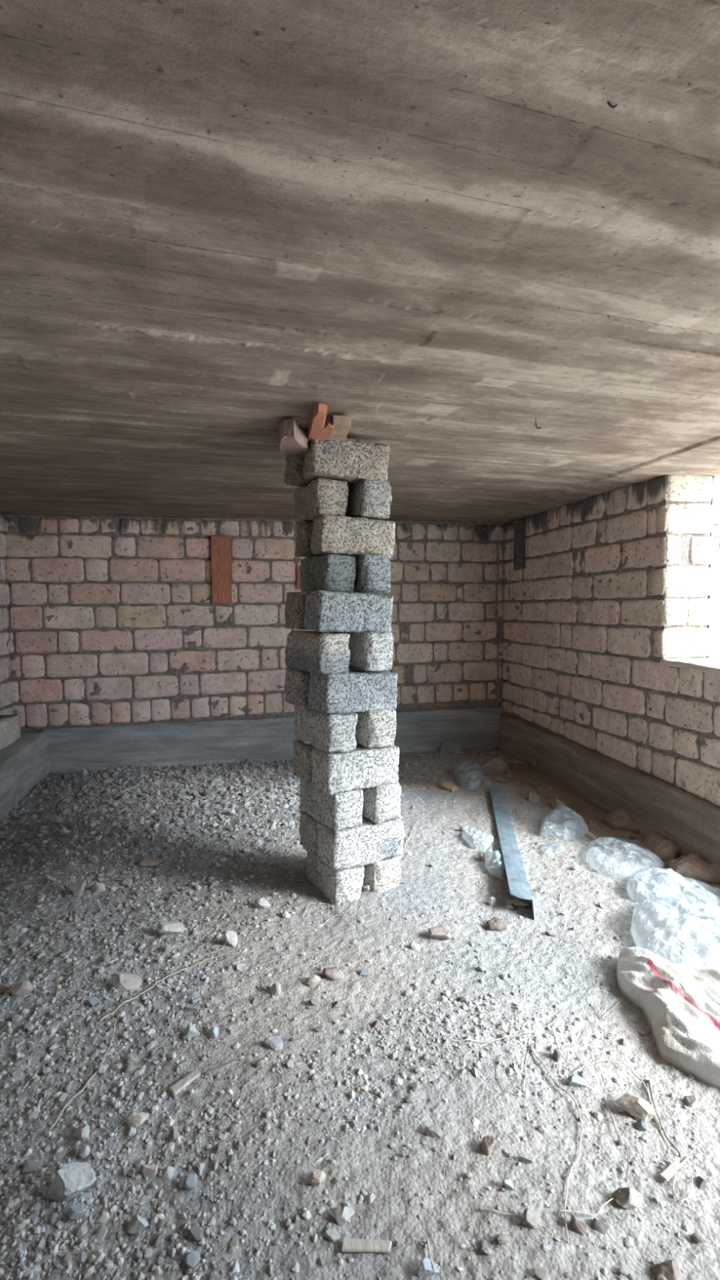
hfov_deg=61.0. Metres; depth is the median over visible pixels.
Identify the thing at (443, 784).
stone
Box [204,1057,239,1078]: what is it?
twig
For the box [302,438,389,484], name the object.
stone block
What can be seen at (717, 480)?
window
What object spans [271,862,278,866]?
stone
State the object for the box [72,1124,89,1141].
rock
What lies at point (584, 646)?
wall
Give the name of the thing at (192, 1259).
stone
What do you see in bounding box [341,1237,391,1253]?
chip
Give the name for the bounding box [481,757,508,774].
rock
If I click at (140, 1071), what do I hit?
stone
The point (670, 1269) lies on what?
rock
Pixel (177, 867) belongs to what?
stone
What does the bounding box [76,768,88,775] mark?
rock
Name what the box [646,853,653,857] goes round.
stone
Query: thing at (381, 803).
stone block
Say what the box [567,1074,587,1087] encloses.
rock
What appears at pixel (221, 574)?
wooden board
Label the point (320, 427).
wedge
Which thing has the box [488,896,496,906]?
rock
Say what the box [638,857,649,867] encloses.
stone
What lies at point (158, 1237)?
stone
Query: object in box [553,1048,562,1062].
rock
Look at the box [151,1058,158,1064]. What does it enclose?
stone
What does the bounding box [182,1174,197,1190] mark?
stone
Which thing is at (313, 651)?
stone block
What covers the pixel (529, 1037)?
dry root
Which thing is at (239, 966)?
stone
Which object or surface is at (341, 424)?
wedge
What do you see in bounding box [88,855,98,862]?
rock
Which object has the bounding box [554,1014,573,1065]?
dry root
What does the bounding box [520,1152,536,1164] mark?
rock
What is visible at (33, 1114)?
stone
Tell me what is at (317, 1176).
rock
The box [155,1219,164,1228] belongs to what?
stone
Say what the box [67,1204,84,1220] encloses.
stone
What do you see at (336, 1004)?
rock
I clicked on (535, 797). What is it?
rock
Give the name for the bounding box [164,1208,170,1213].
stone
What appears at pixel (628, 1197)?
rock
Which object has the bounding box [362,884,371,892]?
rock
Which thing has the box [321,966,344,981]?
rock
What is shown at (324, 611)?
stone block
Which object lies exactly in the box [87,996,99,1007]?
stone
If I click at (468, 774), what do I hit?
plastic bag
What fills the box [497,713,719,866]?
concrete foundation beam
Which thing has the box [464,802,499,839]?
dry root
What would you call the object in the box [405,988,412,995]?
stone
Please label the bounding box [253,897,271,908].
rock
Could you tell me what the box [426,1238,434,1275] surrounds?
dry root
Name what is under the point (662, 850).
rock
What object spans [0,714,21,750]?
wall ledge
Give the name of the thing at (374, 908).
twig
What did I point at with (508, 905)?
stone
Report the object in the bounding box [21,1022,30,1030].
stone
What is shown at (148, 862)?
rock
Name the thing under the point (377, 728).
stone block
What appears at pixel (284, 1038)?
stone
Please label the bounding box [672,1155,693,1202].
dry root
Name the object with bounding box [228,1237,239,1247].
stone
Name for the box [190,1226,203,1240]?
stone
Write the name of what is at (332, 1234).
rock
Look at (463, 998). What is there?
rock
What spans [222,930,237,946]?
rock
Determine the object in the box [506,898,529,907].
rock
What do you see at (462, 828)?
rock
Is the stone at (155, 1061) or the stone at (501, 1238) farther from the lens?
the stone at (155, 1061)
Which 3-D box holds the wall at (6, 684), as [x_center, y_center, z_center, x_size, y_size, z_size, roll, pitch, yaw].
[-2.660,0.434,1.364,0.411,2.700,8.848,-1,4,-10]
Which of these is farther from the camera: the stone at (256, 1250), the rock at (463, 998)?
the rock at (463, 998)
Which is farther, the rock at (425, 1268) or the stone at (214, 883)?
the stone at (214, 883)
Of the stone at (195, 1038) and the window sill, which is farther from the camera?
the window sill
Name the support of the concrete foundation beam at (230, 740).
attached to the wall at (114, 620)
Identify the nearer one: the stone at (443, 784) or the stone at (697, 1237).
the stone at (697, 1237)
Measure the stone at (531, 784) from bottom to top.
0.034 m
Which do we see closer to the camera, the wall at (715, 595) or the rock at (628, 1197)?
the rock at (628, 1197)
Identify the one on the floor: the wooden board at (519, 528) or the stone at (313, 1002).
the stone at (313, 1002)
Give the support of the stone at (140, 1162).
on the floor
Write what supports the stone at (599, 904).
on the floor
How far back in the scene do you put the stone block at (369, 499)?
3.01 m
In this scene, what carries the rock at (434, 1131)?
on the floor
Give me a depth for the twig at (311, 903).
2.86 m
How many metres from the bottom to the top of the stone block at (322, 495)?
0.193 m
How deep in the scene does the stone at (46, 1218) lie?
1.43 m
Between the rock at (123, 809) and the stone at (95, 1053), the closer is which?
the stone at (95, 1053)
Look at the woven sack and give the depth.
2.07 m
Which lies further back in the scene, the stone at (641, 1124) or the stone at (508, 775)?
the stone at (508, 775)
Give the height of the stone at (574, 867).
0.022 m
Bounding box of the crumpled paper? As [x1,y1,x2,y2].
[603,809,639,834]
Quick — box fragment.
[278,418,308,457]
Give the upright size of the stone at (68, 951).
0.022 m
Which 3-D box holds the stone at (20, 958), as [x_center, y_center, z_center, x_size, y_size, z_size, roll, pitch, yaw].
[-1.386,1.304,2.490,0.032,0.021,0.029,0,4,4]
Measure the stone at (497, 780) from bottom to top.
0.056 m
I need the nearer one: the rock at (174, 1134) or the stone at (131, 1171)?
the stone at (131, 1171)
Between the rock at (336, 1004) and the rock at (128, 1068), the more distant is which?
the rock at (336, 1004)
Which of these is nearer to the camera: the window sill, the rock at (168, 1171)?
the rock at (168, 1171)
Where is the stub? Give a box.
[607,101,617,108]
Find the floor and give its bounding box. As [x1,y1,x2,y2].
[0,747,719,1279]
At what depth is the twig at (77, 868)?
3.27 m
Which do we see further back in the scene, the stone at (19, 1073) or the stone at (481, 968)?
the stone at (481, 968)
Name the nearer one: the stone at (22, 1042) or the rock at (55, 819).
the stone at (22, 1042)
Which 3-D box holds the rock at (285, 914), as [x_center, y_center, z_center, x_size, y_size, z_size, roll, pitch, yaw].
[-0.341,1.260,2.795,0.046,0.041,0.035,-1,4,-10]
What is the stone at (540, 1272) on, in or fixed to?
on the floor
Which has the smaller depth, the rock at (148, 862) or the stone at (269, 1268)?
the stone at (269, 1268)
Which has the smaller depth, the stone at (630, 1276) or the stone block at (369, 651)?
the stone at (630, 1276)
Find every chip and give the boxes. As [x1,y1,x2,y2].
[168,1069,200,1095]
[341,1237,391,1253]
[659,1160,681,1182]
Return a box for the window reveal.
[658,474,715,659]
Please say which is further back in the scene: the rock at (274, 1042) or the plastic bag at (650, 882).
the plastic bag at (650, 882)
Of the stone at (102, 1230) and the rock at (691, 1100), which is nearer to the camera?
the stone at (102, 1230)
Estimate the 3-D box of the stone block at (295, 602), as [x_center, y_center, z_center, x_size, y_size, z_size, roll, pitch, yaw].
[-0.164,-0.139,3.079,0.407,0.205,0.198,-3,4,-29]
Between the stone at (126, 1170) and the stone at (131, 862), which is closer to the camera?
the stone at (126, 1170)
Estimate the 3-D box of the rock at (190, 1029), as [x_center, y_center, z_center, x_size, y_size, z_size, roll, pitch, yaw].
[-0.561,1.302,2.038,0.049,0.052,0.035,-1,4,-10]
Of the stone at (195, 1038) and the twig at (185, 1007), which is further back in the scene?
the twig at (185, 1007)
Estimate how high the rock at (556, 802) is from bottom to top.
0.126 m
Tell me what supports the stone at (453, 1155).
on the floor
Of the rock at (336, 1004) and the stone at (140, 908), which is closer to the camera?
the rock at (336, 1004)
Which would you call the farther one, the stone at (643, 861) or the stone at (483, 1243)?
the stone at (643, 861)
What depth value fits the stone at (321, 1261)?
1.35 m
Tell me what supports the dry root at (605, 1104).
on the floor
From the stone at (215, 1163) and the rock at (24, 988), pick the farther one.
the rock at (24, 988)
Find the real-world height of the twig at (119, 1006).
0.020 m
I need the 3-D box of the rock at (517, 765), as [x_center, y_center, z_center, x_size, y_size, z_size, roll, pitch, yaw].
[1.493,1.181,5.688,0.204,0.142,0.117,-1,4,-10]
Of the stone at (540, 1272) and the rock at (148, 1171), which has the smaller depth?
the stone at (540, 1272)
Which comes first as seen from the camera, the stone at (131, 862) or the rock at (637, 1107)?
the rock at (637, 1107)
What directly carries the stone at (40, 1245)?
on the floor
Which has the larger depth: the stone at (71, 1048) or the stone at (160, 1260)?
the stone at (71, 1048)
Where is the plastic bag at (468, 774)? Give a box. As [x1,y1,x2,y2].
[453,760,484,789]
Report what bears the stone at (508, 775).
on the floor
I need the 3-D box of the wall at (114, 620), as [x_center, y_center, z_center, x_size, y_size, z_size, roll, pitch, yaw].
[-0.897,0.090,6.315,5.650,2.700,0.410,-1,4,-10]
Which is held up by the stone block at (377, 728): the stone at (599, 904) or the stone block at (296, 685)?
the stone block at (296, 685)
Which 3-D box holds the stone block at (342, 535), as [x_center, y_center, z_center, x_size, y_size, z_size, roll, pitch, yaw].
[-0.033,-0.515,3.089,0.408,0.208,0.197,-2,4,-19]
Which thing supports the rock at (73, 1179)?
on the floor
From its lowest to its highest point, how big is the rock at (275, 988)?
0.056 m
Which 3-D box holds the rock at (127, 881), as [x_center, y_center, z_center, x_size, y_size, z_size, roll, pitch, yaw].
[-1.215,1.268,3.190,0.059,0.054,0.037,0,4,0]
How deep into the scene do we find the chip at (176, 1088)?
1.81 m
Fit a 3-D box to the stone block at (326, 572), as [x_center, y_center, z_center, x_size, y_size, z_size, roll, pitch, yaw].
[-0.171,-0.333,3.139,0.181,0.192,0.397,-2,4,-23]
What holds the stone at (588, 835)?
on the floor
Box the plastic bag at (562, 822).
[539,804,588,839]
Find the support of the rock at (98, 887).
on the floor
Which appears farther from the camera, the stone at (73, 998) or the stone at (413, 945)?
the stone at (413, 945)
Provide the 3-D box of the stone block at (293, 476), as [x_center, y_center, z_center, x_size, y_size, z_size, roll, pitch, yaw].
[-0.185,-0.893,3.199,0.409,0.209,0.198,-2,4,-20]
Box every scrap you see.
[462,827,493,851]
[484,845,503,878]
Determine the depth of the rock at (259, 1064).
1.88 m
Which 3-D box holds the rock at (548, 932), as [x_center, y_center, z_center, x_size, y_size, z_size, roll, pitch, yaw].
[0.833,1.278,2.654,0.050,0.029,0.031,-1,4,-10]
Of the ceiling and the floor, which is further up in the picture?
the ceiling
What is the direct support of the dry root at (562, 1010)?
on the floor
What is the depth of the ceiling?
1.39 m
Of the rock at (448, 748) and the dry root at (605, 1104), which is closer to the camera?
the dry root at (605, 1104)
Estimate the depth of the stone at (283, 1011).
2.14 m
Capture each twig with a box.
[17,867,83,888]
[48,1013,119,1131]
[86,1115,96,1162]
[99,951,255,1021]
[183,1006,209,1031]
[187,786,263,805]
[198,942,226,959]
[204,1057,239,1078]
[302,902,351,927]
[316,908,375,928]
[528,1048,582,1243]
[572,1059,691,1219]
[647,1079,680,1157]
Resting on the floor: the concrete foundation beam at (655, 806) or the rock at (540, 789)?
the rock at (540, 789)
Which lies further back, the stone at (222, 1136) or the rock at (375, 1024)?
the rock at (375, 1024)
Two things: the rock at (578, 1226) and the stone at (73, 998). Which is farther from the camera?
the stone at (73, 998)
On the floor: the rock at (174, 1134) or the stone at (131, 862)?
the stone at (131, 862)
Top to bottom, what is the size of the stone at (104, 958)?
0.030 m
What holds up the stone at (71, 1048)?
on the floor
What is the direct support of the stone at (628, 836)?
on the floor
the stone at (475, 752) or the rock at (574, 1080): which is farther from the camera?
the stone at (475, 752)
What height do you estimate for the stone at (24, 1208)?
0.008 m
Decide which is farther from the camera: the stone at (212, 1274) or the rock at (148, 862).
the rock at (148, 862)
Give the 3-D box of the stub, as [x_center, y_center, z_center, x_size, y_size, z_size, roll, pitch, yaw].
[0.410,-0.871,0.994,0.019,0.010,0.004,-2,4,-15]
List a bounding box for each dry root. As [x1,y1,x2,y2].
[404,806,450,848]
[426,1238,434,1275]
[448,1009,564,1042]
[461,1038,500,1080]
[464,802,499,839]
[478,1207,552,1235]
[496,974,515,1022]
[497,1036,529,1094]
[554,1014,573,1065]
[556,1197,614,1216]
[593,997,624,1017]
[604,1102,628,1181]
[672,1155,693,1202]
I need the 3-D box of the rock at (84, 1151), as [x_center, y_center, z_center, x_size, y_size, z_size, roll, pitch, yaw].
[-0.720,1.344,1.603,0.036,0.026,0.026,-1,4,-10]
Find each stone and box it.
[8,878,15,881]
[9,1068,23,1077]
[12,1013,22,1022]
[15,1039,25,1044]
[16,955,24,962]
[19,1206,26,1212]
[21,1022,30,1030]
[22,1159,40,1173]
[27,1111,39,1119]
[32,1237,45,1251]
[35,991,43,997]
[44,875,53,880]
[44,1216,49,1222]
[48,1212,58,1224]
[48,1240,55,1248]
[57,1093,67,1102]
[62,947,72,955]
[63,1083,71,1092]
[66,932,75,937]
[67,915,72,921]
[67,1046,75,1052]
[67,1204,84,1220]
[70,995,76,1001]
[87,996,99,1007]
[89,1048,99,1057]
[91,1224,107,1244]
[97,875,104,881]
[102,956,111,961]
[109,1005,115,1012]
[123,1167,129,1175]
[126,859,133,866]
[126,1167,134,1177]
[133,1066,145,1076]
[134,1159,143,1173]
[134,1251,142,1260]
[136,906,145,913]
[143,1248,152,1258]
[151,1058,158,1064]
[153,1232,163,1248]
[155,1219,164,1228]
[156,1256,164,1263]
[161,1202,168,1211]
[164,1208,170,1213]
[165,896,172,902]
[167,1017,173,1025]
[174,864,180,870]
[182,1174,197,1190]
[184,1250,200,1268]
[190,999,195,1004]
[190,1160,195,1165]
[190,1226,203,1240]
[192,1035,199,1040]
[204,801,209,806]
[207,1271,216,1279]
[209,881,218,885]
[212,1158,217,1170]
[218,1133,226,1140]
[226,1153,236,1165]
[228,887,239,893]
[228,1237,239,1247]
[235,963,245,970]
[250,996,258,1004]
[254,1246,258,1253]
[262,1107,271,1113]
[266,1263,273,1274]
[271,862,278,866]
[280,1009,286,1013]
[280,1035,289,1042]
[285,1058,293,1067]
[293,1214,300,1223]
[309,999,319,1005]
[311,1056,318,1061]
[317,1257,324,1266]
[359,917,364,923]
[360,967,368,976]
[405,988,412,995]
[409,942,421,951]
[410,1080,419,1091]
[429,861,435,866]
[438,778,457,791]
[451,1153,455,1159]
[472,750,480,755]
[477,964,485,971]
[479,1239,487,1251]
[493,777,502,782]
[494,1234,508,1244]
[495,1204,501,1211]
[499,973,507,979]
[504,903,513,908]
[506,773,514,778]
[527,782,534,786]
[534,1266,548,1279]
[546,786,551,791]
[571,864,579,869]
[585,831,596,840]
[591,1217,607,1235]
[597,902,604,907]
[618,1265,628,1275]
[621,832,635,839]
[627,1272,634,1279]
[635,1119,648,1131]
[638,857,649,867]
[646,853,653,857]
[657,1274,666,1279]
[692,1232,706,1242]
[697,1176,706,1188]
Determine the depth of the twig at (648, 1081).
1.71 m
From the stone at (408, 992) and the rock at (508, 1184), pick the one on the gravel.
the rock at (508, 1184)
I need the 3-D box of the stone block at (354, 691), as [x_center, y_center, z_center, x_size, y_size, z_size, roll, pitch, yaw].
[-0.032,0.241,2.925,0.406,0.206,0.198,-3,4,-31]
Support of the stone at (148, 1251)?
on the floor
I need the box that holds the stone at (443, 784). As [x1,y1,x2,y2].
[438,778,457,791]
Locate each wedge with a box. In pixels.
[307,403,333,442]
[329,414,351,440]
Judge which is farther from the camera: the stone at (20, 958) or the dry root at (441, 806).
the dry root at (441, 806)
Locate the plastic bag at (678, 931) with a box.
[631,896,719,969]
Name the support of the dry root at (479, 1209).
on the floor
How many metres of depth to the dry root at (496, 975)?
2.21 m
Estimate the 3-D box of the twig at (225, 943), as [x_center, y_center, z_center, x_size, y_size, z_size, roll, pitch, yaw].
[-0.581,1.275,2.536,0.049,0.018,0.195,2,5,34]
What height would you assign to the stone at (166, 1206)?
0.013 m
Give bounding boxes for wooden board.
[210,535,231,604]
[296,565,300,589]
[513,520,525,570]
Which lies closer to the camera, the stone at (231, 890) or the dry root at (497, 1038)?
the dry root at (497, 1038)
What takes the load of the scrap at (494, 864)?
on the floor
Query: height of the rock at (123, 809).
0.054 m
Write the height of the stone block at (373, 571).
0.192 m
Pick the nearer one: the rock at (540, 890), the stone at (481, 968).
the stone at (481, 968)
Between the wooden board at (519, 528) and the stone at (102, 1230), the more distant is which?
the wooden board at (519, 528)
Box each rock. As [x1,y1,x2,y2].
[8,980,32,995]
[44,1161,95,1201]
[48,814,66,823]
[69,880,86,896]
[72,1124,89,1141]
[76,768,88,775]
[78,1145,91,1159]
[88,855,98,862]
[90,882,105,893]
[111,972,142,991]
[117,806,128,813]
[121,877,132,886]
[123,1063,137,1073]
[125,1112,149,1127]
[127,1213,148,1234]
[137,857,161,867]
[139,1164,157,1178]
[156,920,186,934]
[161,1165,174,1179]
[164,1119,175,1127]
[168,1128,179,1142]
[184,1022,198,1037]
[204,788,217,795]
[208,1026,218,1039]
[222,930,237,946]
[226,807,235,815]
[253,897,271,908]
[254,1059,265,1068]
[263,1035,283,1050]
[267,981,280,995]
[280,910,290,918]
[306,974,320,986]
[308,1168,326,1186]
[314,1024,324,1031]
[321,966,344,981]
[323,1226,339,1243]
[328,1206,354,1226]
[331,1000,341,1008]
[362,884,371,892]
[371,1020,382,1028]
[416,1257,439,1276]
[426,1122,443,1137]
[427,925,450,939]
[440,741,462,754]
[457,995,467,1002]
[458,825,467,831]
[479,853,484,862]
[480,1135,495,1155]
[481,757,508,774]
[486,916,506,931]
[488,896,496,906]
[502,1178,514,1190]
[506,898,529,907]
[508,760,529,770]
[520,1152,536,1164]
[521,1208,542,1229]
[525,791,541,802]
[535,886,543,893]
[537,786,546,793]
[545,929,558,937]
[551,797,564,808]
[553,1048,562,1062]
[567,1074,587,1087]
[570,1213,587,1235]
[584,820,598,827]
[613,1092,655,1122]
[613,1186,641,1208]
[640,832,679,862]
[651,1258,683,1279]
[666,853,719,884]
[683,1095,697,1107]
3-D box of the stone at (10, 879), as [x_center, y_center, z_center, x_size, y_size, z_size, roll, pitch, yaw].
[-1.873,1.291,3.288,0.036,0.018,0.030,-2,4,-22]
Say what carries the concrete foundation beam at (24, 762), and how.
attached to the wall at (6, 684)
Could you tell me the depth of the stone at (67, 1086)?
1.81 m
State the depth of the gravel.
2.09 m
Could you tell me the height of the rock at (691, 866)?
0.113 m
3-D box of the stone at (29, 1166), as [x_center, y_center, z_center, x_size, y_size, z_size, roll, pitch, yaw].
[-0.843,1.352,1.567,0.044,0.027,0.028,-1,4,-12]
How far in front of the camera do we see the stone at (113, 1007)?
2.17 m
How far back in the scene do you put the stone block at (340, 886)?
2.93 m
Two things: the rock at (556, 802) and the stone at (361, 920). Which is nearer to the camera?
the stone at (361, 920)
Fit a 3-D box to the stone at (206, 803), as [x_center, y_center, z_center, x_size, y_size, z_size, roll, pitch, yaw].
[-1.119,1.200,4.452,0.047,0.040,0.040,0,4,10]
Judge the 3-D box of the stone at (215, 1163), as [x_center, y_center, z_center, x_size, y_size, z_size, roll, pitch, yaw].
[-0.370,1.341,1.563,0.013,0.012,0.026,-2,4,-16]
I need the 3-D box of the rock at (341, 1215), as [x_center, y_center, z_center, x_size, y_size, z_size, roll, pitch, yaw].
[-0.043,1.355,1.438,0.061,0.046,0.034,-1,4,-10]
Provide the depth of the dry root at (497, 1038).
1.93 m
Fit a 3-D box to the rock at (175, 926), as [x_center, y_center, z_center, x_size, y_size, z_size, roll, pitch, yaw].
[-0.823,1.262,2.666,0.118,0.071,0.054,-2,4,-23]
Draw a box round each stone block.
[284,455,350,486]
[284,591,306,630]
[284,630,350,674]
[284,666,359,707]
[292,739,313,784]
[293,477,348,523]
[293,706,357,752]
[294,520,321,557]
[298,779,363,831]
[298,810,318,856]
[299,554,355,592]
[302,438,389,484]
[303,590,393,632]
[306,850,364,905]
[307,669,397,713]
[311,513,395,558]
[311,743,399,795]
[316,817,404,871]
[329,631,393,671]
[345,479,391,519]
[352,553,391,593]
[354,709,396,747]
[361,782,401,823]
[363,856,400,893]
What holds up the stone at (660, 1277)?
on the floor
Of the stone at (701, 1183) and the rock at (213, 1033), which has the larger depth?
the rock at (213, 1033)
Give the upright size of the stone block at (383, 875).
0.191 m
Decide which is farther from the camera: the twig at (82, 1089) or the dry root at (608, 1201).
the twig at (82, 1089)
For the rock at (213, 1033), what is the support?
on the floor
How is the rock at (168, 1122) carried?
on the floor
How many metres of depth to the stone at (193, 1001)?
2.19 m
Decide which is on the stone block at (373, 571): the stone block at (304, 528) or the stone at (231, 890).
the stone block at (304, 528)
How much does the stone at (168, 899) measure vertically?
0.032 m
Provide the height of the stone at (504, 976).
0.024 m
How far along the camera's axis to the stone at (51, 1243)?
1.38 m
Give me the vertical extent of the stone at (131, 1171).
0.021 m
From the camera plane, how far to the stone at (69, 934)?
2.67 m
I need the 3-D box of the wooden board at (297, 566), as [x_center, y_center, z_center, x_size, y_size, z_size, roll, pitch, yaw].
[-0.567,-0.618,6.106,0.128,0.249,0.032,-1,4,-10]
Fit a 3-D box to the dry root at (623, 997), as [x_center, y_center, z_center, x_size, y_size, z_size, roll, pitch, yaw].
[0.881,1.305,2.191,0.164,0.013,0.061,-4,5,-40]
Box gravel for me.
[0,750,698,1279]
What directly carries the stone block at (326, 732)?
on the stone block at (362, 767)
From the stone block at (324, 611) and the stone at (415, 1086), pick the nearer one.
the stone at (415, 1086)
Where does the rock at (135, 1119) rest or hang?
on the floor
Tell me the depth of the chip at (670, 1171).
1.53 m
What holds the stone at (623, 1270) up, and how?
on the floor
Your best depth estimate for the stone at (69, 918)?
2.80 m
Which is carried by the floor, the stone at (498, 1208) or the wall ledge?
the stone at (498, 1208)
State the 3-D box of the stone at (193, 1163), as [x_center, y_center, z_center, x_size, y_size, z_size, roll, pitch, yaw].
[-0.430,1.349,1.577,0.012,0.010,0.017,2,4,32]
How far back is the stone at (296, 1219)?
1.43 m
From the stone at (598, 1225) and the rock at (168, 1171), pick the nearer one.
the stone at (598, 1225)
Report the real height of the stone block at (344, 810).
0.188 m
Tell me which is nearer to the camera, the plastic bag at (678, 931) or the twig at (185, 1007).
the twig at (185, 1007)
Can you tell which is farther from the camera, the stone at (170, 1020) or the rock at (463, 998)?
the rock at (463, 998)
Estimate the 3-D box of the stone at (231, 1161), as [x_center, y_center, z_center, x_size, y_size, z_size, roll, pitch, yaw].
[-0.330,1.340,1.574,0.023,0.014,0.029,-1,4,-10]
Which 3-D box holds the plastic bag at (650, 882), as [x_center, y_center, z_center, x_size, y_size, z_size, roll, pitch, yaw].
[1.613,1.259,3.044,0.481,0.255,0.705,2,4,32]
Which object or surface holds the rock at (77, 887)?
on the gravel
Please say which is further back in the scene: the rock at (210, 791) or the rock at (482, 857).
the rock at (210, 791)
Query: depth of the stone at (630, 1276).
1.30 m
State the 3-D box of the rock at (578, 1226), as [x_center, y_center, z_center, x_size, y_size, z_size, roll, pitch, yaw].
[0.499,1.337,1.394,0.038,0.037,0.027,1,4,20]
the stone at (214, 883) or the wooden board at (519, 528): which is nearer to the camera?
the stone at (214, 883)
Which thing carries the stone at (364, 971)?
on the floor
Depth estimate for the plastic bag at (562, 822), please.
3.85 m
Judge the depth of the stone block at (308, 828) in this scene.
3.06 m
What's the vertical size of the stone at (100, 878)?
0.028 m
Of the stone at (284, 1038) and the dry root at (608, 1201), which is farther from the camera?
the stone at (284, 1038)
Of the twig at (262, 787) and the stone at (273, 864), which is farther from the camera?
the twig at (262, 787)
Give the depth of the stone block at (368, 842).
2.92 m
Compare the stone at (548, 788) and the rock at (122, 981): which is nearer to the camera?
the rock at (122, 981)
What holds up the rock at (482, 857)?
on the floor
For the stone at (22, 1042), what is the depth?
2.00 m
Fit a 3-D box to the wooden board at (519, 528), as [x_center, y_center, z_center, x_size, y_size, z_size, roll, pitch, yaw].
[1.568,-0.926,6.014,0.047,0.479,0.174,-1,4,-10]
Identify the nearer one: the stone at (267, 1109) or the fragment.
the stone at (267, 1109)
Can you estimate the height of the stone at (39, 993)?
0.024 m
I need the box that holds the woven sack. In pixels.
[616,946,719,1088]
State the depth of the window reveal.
4.00 m
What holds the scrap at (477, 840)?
on the floor
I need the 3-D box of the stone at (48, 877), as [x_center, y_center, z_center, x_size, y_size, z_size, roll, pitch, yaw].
[-1.636,1.254,3.222,0.045,0.033,0.034,1,4,21]
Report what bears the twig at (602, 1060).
on the floor
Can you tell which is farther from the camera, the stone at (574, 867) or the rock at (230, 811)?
the rock at (230, 811)
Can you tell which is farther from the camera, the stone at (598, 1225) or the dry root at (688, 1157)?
the dry root at (688, 1157)
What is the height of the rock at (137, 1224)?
0.035 m
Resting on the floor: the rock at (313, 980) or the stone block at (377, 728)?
the rock at (313, 980)
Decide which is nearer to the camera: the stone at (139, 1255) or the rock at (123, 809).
the stone at (139, 1255)
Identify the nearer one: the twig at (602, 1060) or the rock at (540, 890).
the twig at (602, 1060)
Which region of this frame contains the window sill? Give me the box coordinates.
[660,657,719,675]
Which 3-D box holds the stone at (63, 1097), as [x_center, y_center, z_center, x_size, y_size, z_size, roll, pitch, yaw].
[-0.867,1.335,1.780,0.023,0.018,0.035,0,4,0]
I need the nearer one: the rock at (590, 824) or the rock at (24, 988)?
the rock at (24, 988)
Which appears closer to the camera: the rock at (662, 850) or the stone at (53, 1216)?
the stone at (53, 1216)
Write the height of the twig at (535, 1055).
0.028 m
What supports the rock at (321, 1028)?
on the floor
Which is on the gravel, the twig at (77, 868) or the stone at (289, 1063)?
the stone at (289, 1063)
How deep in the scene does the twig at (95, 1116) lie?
1.63 m
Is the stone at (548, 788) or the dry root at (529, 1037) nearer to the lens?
the dry root at (529, 1037)
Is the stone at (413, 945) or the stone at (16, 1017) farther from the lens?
the stone at (413, 945)
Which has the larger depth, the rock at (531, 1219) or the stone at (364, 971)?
the stone at (364, 971)
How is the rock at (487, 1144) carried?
on the floor
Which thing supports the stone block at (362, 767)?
on the stone block at (381, 803)
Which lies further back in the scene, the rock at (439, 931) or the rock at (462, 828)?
the rock at (462, 828)
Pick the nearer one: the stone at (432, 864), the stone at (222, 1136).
the stone at (222, 1136)
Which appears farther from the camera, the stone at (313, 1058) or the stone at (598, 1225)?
the stone at (313, 1058)
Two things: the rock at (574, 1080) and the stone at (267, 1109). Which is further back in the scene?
the rock at (574, 1080)
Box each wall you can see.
[0,513,13,715]
[4,515,504,732]
[501,475,719,807]
[709,513,719,657]
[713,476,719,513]
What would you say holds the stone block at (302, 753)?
on the stone block at (381, 803)
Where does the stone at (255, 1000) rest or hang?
on the floor
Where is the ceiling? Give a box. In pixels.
[0,0,719,524]
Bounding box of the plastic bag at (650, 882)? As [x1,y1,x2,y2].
[626,866,719,911]
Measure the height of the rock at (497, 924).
0.045 m
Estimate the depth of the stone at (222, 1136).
1.64 m

